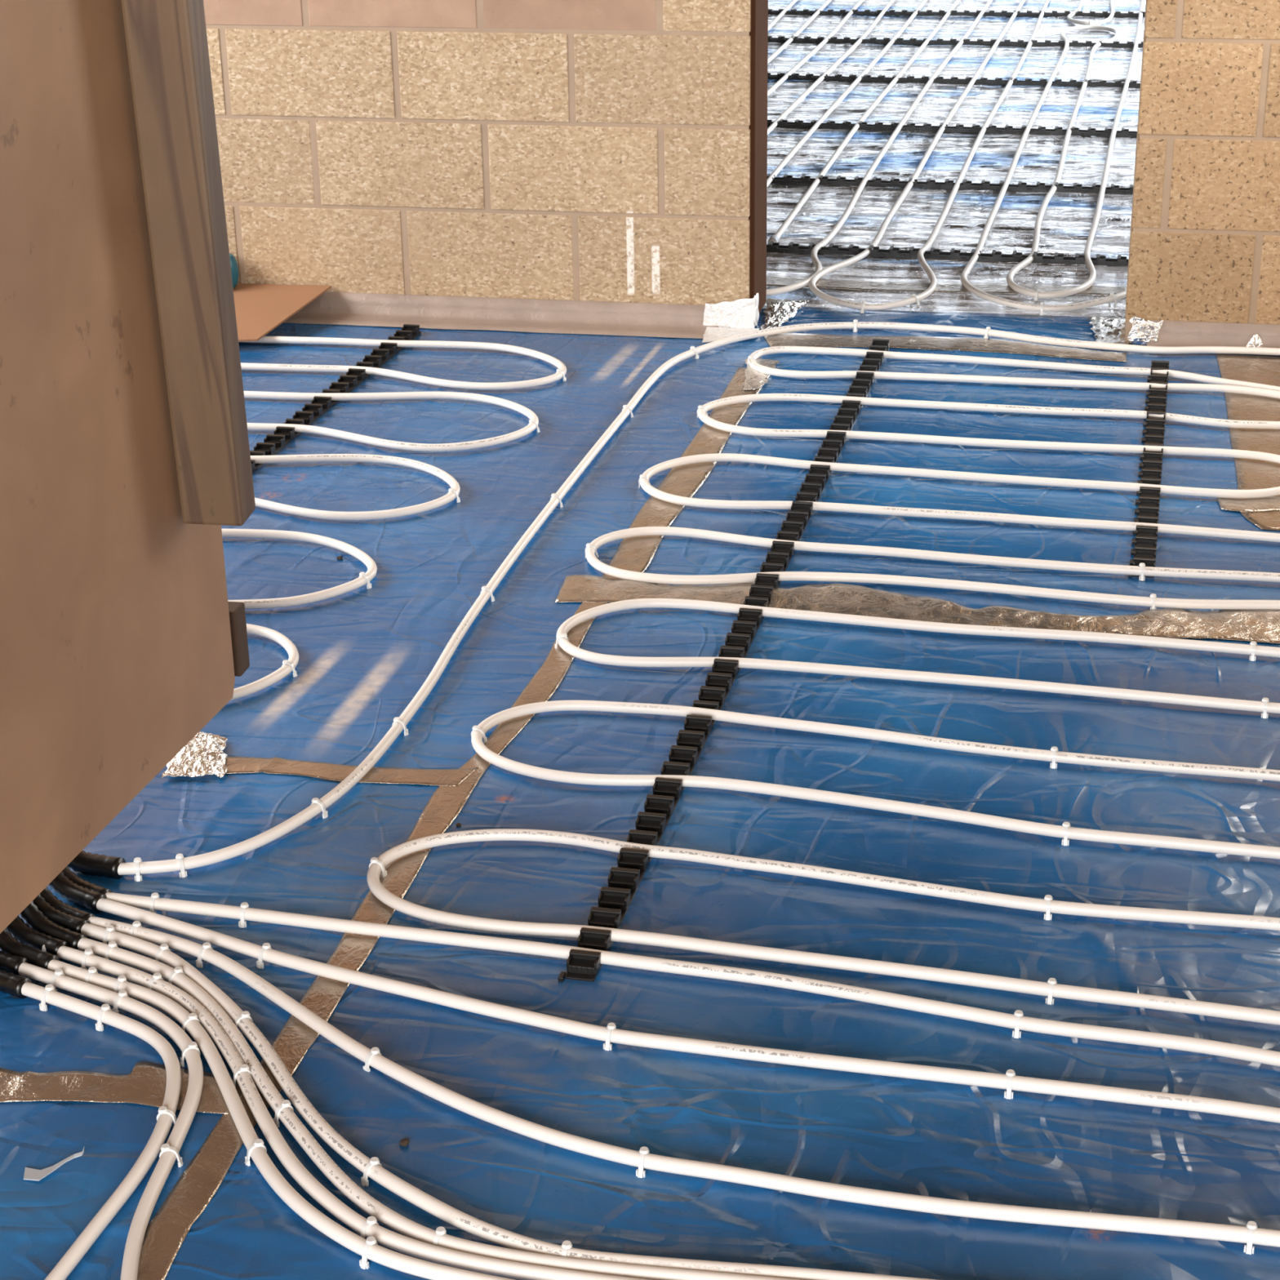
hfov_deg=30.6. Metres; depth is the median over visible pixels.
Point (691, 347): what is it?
clip
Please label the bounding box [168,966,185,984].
clip
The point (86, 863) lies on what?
conduit sleeve
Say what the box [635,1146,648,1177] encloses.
clip
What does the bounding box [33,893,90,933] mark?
conduit sleeve
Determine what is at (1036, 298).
clip
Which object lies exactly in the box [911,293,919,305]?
clip
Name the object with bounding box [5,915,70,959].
conduit sleeve
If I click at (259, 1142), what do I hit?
clip
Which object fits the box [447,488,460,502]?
clip
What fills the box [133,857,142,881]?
clip
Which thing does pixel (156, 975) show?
clip
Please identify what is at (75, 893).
conduit sleeve
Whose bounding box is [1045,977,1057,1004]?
clip
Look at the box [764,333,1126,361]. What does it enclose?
tape strip
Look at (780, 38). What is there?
rail
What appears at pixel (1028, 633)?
pipe
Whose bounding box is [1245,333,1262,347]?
scrap
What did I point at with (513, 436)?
pipe
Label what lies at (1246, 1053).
pipe
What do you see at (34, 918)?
conduit sleeve
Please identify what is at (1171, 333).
strip
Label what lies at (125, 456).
cabinet
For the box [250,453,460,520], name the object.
pipe
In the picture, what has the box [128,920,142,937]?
clip
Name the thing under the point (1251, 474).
tape strip
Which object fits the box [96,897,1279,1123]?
pipe
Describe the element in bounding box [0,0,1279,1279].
floor
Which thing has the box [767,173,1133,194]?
rail
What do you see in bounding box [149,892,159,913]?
clip
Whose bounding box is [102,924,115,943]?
clip
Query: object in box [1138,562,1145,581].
clip
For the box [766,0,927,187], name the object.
pipe
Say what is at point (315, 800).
clip
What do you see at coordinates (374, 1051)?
clip
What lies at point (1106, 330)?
scrap
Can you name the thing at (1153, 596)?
clip
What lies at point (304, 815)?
pipe
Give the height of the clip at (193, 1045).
0.028 m
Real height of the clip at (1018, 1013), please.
0.028 m
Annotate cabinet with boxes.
[0,0,255,933]
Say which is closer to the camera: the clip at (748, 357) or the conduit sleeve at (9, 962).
the conduit sleeve at (9, 962)
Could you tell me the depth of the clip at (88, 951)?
3.08 m
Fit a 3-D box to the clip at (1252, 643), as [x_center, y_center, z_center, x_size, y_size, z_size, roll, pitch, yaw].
[1.042,0.018,3.983,0.012,0.028,0.026,4,23,12]
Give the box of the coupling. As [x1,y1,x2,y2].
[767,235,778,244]
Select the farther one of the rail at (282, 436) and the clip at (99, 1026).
the rail at (282, 436)
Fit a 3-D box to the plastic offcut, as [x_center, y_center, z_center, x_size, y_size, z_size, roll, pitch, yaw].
[-0.669,0.599,2.678,0.071,0.020,0.031,-7,24,-13]
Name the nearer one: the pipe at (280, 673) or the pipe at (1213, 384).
the pipe at (280, 673)
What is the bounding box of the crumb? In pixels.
[400,1138,408,1146]
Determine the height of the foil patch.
0.084 m
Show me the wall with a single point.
(584, 150)
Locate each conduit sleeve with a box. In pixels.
[0,928,59,969]
[0,950,30,976]
[0,969,32,998]
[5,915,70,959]
[20,900,87,951]
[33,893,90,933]
[40,886,95,920]
[48,871,106,912]
[62,866,111,894]
[66,850,125,879]
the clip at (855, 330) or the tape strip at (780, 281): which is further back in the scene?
the tape strip at (780, 281)
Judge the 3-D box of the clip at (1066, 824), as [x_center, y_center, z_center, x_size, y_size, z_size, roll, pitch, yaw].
[0.615,0.279,3.383,0.012,0.028,0.026,3,23,10]
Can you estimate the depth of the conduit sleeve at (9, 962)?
3.07 m
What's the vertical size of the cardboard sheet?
0.057 m
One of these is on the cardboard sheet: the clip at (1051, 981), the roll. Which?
the roll
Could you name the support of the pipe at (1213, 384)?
on the floor
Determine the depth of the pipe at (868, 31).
9.45 m
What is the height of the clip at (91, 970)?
0.028 m
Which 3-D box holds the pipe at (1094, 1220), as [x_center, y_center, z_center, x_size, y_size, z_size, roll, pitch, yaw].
[-0.029,0.548,2.771,1.728,0.017,0.202,10,25,24]
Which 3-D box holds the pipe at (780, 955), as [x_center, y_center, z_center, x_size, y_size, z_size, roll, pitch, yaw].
[0.285,0.376,3.166,1.372,0.017,0.282,5,24,14]
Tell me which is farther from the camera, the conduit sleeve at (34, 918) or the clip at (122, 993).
the conduit sleeve at (34, 918)
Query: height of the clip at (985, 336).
0.028 m
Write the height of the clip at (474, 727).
0.028 m
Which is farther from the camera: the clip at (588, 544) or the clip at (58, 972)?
the clip at (588, 544)
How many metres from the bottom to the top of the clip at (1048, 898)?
0.028 m
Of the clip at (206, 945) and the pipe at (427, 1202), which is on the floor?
the pipe at (427, 1202)
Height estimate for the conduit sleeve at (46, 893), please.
0.203 m
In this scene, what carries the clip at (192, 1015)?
attached to the pipe at (378, 1254)
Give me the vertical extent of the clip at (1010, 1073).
0.028 m
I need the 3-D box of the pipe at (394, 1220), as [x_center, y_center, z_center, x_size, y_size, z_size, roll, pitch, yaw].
[-0.297,0.576,2.715,1.326,0.017,0.240,15,28,33]
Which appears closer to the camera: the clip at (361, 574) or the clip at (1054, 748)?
the clip at (1054, 748)
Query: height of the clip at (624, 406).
0.028 m
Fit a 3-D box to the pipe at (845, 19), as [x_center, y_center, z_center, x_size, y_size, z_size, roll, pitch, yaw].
[1.092,-3.134,11.430,0.054,0.017,8.767,4,23,12]
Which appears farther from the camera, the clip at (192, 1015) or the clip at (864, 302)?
the clip at (864, 302)
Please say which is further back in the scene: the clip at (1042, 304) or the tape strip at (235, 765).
the clip at (1042, 304)
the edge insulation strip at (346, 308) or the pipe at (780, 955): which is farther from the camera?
the edge insulation strip at (346, 308)
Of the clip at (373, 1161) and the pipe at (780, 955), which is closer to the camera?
the clip at (373, 1161)
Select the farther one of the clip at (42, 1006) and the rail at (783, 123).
the rail at (783, 123)
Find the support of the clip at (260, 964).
attached to the pipe at (1091, 1091)
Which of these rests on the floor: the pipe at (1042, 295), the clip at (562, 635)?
the pipe at (1042, 295)
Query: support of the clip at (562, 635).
attached to the pipe at (1028, 633)
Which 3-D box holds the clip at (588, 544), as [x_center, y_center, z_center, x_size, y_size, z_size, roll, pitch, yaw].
[-0.092,-0.170,4.472,0.026,0.028,0.012,1,23,4]
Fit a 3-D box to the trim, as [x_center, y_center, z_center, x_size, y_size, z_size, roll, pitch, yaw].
[0.288,-1.807,5.648,0.015,2.088,0.218,4,23,10]
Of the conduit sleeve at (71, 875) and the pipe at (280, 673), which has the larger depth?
the pipe at (280, 673)
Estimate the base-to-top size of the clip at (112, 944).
0.028 m
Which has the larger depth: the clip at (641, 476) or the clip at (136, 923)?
the clip at (641, 476)
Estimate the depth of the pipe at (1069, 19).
10.65 m
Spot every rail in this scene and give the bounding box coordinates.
[249,324,421,473]
[558,338,889,982]
[766,240,1128,266]
[767,71,1140,88]
[767,119,1137,137]
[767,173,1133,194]
[768,8,1145,17]
[768,35,1142,48]
[1128,360,1168,577]
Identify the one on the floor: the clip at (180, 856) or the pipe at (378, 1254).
the pipe at (378, 1254)
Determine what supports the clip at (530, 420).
attached to the pipe at (513, 436)
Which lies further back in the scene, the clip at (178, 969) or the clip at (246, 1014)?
the clip at (178, 969)
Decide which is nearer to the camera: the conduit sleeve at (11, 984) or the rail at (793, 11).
the conduit sleeve at (11, 984)
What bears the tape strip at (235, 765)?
on the floor
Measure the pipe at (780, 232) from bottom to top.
0.017 m
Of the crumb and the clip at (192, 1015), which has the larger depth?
the clip at (192, 1015)
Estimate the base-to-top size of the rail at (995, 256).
0.026 m
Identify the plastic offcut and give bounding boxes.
[23,1147,84,1181]
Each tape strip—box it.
[0,1061,241,1114]
[137,367,770,1279]
[209,756,478,786]
[555,574,1279,644]
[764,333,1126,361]
[766,275,1126,294]
[1215,354,1279,530]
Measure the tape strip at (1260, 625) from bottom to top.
0.008 m
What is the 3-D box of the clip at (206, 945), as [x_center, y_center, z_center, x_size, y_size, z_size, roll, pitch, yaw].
[-0.577,0.417,3.103,0.012,0.028,0.026,18,29,38]
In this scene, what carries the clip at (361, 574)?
attached to the pipe at (371, 566)
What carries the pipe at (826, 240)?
on the floor
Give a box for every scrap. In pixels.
[160,731,227,777]
[742,357,780,390]
[760,297,810,329]
[1088,315,1163,345]
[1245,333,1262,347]
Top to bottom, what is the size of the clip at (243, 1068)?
0.028 m
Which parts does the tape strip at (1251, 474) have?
tape strip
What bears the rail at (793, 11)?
on the floor
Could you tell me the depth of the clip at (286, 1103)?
2.76 m
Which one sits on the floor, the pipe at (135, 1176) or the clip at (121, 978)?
the pipe at (135, 1176)
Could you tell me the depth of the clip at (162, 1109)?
2.75 m
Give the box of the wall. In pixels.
[203,0,1279,343]
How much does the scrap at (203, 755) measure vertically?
0.025 m
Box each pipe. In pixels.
[18,962,203,1279]
[21,982,181,1279]
[33,959,515,1279]
[41,944,648,1279]
[77,937,799,1279]
[80,923,937,1279]
[87,916,1279,1247]
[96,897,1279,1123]
[105,892,1279,1066]
[117,321,1279,875]
[221,528,377,608]
[230,623,298,700]
[240,336,566,390]
[243,391,538,452]
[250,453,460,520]
[366,828,1279,1025]
[471,700,1279,859]
[555,598,1279,713]
[585,526,1279,609]
[640,393,1279,542]
[747,346,1279,399]
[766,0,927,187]
[766,0,992,296]
[767,0,831,63]
[767,0,864,96]
[767,0,895,134]
[768,0,798,30]
[768,0,959,242]
[808,0,1049,311]
[960,0,1144,311]
[1066,0,1114,25]
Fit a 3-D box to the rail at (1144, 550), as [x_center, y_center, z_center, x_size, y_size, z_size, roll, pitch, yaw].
[1.081,-0.390,4.951,0.048,0.026,1.384,4,23,12]
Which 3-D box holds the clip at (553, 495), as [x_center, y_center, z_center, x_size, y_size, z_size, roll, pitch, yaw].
[-0.169,-0.282,4.738,0.026,0.028,0.012,2,23,7]
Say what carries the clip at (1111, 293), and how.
attached to the pipe at (1042, 295)
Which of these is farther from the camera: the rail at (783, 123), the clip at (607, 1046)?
the rail at (783, 123)
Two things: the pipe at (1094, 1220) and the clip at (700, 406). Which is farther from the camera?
the clip at (700, 406)
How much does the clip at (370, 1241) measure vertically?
0.028 m
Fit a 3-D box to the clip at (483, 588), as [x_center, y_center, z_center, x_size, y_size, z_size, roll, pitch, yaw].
[-0.278,-0.084,4.274,0.026,0.028,0.012,3,23,10]
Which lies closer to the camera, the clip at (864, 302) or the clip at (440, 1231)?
the clip at (440, 1231)
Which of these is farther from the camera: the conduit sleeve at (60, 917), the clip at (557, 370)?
the clip at (557, 370)
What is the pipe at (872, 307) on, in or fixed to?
on the floor
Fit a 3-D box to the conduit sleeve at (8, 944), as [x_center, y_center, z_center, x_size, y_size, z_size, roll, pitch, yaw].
[-0.830,0.333,3.080,0.133,0.203,0.026,13,26,29]
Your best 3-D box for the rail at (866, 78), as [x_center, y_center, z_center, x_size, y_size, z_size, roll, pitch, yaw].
[1.188,-2.210,9.249,2.364,0.026,0.048,4,23,12]
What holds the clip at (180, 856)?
attached to the pipe at (304, 815)
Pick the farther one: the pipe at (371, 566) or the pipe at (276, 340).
the pipe at (276, 340)
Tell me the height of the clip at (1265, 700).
0.028 m
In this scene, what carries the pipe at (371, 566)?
on the floor
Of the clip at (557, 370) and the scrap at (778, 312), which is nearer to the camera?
the clip at (557, 370)
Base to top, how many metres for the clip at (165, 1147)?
0.028 m
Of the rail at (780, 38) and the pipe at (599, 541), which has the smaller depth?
the pipe at (599, 541)
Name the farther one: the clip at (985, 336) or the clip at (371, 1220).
the clip at (985, 336)
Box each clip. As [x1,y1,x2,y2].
[39,984,55,1011]
[51,968,64,991]
[80,948,93,969]
[84,966,97,983]
[95,1004,111,1031]
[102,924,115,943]
[104,941,118,959]
[111,990,128,1013]
[113,975,128,992]
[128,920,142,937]
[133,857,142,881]
[147,972,164,989]
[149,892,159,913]
[155,943,170,961]
[156,1106,177,1125]
[159,1143,182,1167]
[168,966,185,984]
[175,853,186,877]
[179,1041,199,1066]
[182,1013,199,1031]
[195,942,213,968]
[231,1064,252,1087]
[235,1010,253,1026]
[238,902,248,928]
[244,1138,266,1166]
[256,942,271,968]
[272,1099,293,1127]
[281,659,297,677]
[311,797,328,818]
[359,572,371,589]
[359,1235,377,1269]
[360,1156,382,1186]
[360,1216,378,1238]
[363,1047,382,1071]
[368,857,386,877]
[391,716,408,735]
[432,1226,446,1245]
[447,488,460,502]
[471,725,487,743]
[480,586,494,601]
[528,419,540,432]
[550,493,563,507]
[554,632,568,648]
[555,368,566,381]
[560,1240,572,1257]
[584,542,598,558]
[603,1022,616,1050]
[622,404,633,417]
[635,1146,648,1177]
[638,474,650,488]
[689,346,698,359]
[697,404,707,417]
[746,355,755,367]
[853,319,857,332]
[860,300,866,313]
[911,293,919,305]
[983,326,991,338]
[1004,1069,1015,1099]
[1012,1009,1023,1038]
[1034,288,1040,301]
[1039,302,1044,315]
[1044,894,1053,919]
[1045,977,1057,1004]
[1049,746,1057,768]
[1061,822,1070,845]
[1110,292,1117,304]
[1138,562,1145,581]
[1150,593,1156,609]
[1244,1221,1257,1254]
[1248,640,1257,661]
[1261,697,1269,718]
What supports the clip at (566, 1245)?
attached to the pipe at (427, 1202)
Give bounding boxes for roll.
[229,253,239,288]
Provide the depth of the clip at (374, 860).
3.31 m
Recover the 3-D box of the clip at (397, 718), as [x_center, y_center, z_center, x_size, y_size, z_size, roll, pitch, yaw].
[-0.384,0.138,3.753,0.026,0.028,0.012,6,24,15]
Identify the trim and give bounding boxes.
[748,0,768,313]
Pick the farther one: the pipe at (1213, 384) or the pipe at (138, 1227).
the pipe at (1213, 384)
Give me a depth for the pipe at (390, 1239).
2.63 m
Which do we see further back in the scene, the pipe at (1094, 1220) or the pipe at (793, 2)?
the pipe at (793, 2)
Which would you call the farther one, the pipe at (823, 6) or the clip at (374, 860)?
the pipe at (823, 6)
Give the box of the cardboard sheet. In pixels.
[232,283,331,342]
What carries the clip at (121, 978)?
attached to the pipe at (378, 1254)
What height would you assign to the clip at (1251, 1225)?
0.028 m
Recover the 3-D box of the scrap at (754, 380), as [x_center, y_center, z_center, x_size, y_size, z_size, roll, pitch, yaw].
[0.275,-0.634,5.572,0.086,0.005,0.276,4,23,10]
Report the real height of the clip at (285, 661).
0.028 m
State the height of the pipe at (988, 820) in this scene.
0.017 m
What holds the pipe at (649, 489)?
on the floor
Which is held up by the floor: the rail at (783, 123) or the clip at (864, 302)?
the rail at (783, 123)
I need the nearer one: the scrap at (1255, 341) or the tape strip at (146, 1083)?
the tape strip at (146, 1083)
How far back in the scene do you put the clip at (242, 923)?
3.19 m
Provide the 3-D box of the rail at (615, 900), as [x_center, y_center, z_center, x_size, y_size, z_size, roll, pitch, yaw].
[0.255,-0.148,4.411,0.048,0.026,3.056,4,23,12]
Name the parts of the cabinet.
timber post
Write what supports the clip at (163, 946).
attached to the pipe at (427, 1202)
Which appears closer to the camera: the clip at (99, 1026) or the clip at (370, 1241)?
the clip at (370, 1241)
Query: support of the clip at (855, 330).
attached to the pipe at (304, 815)

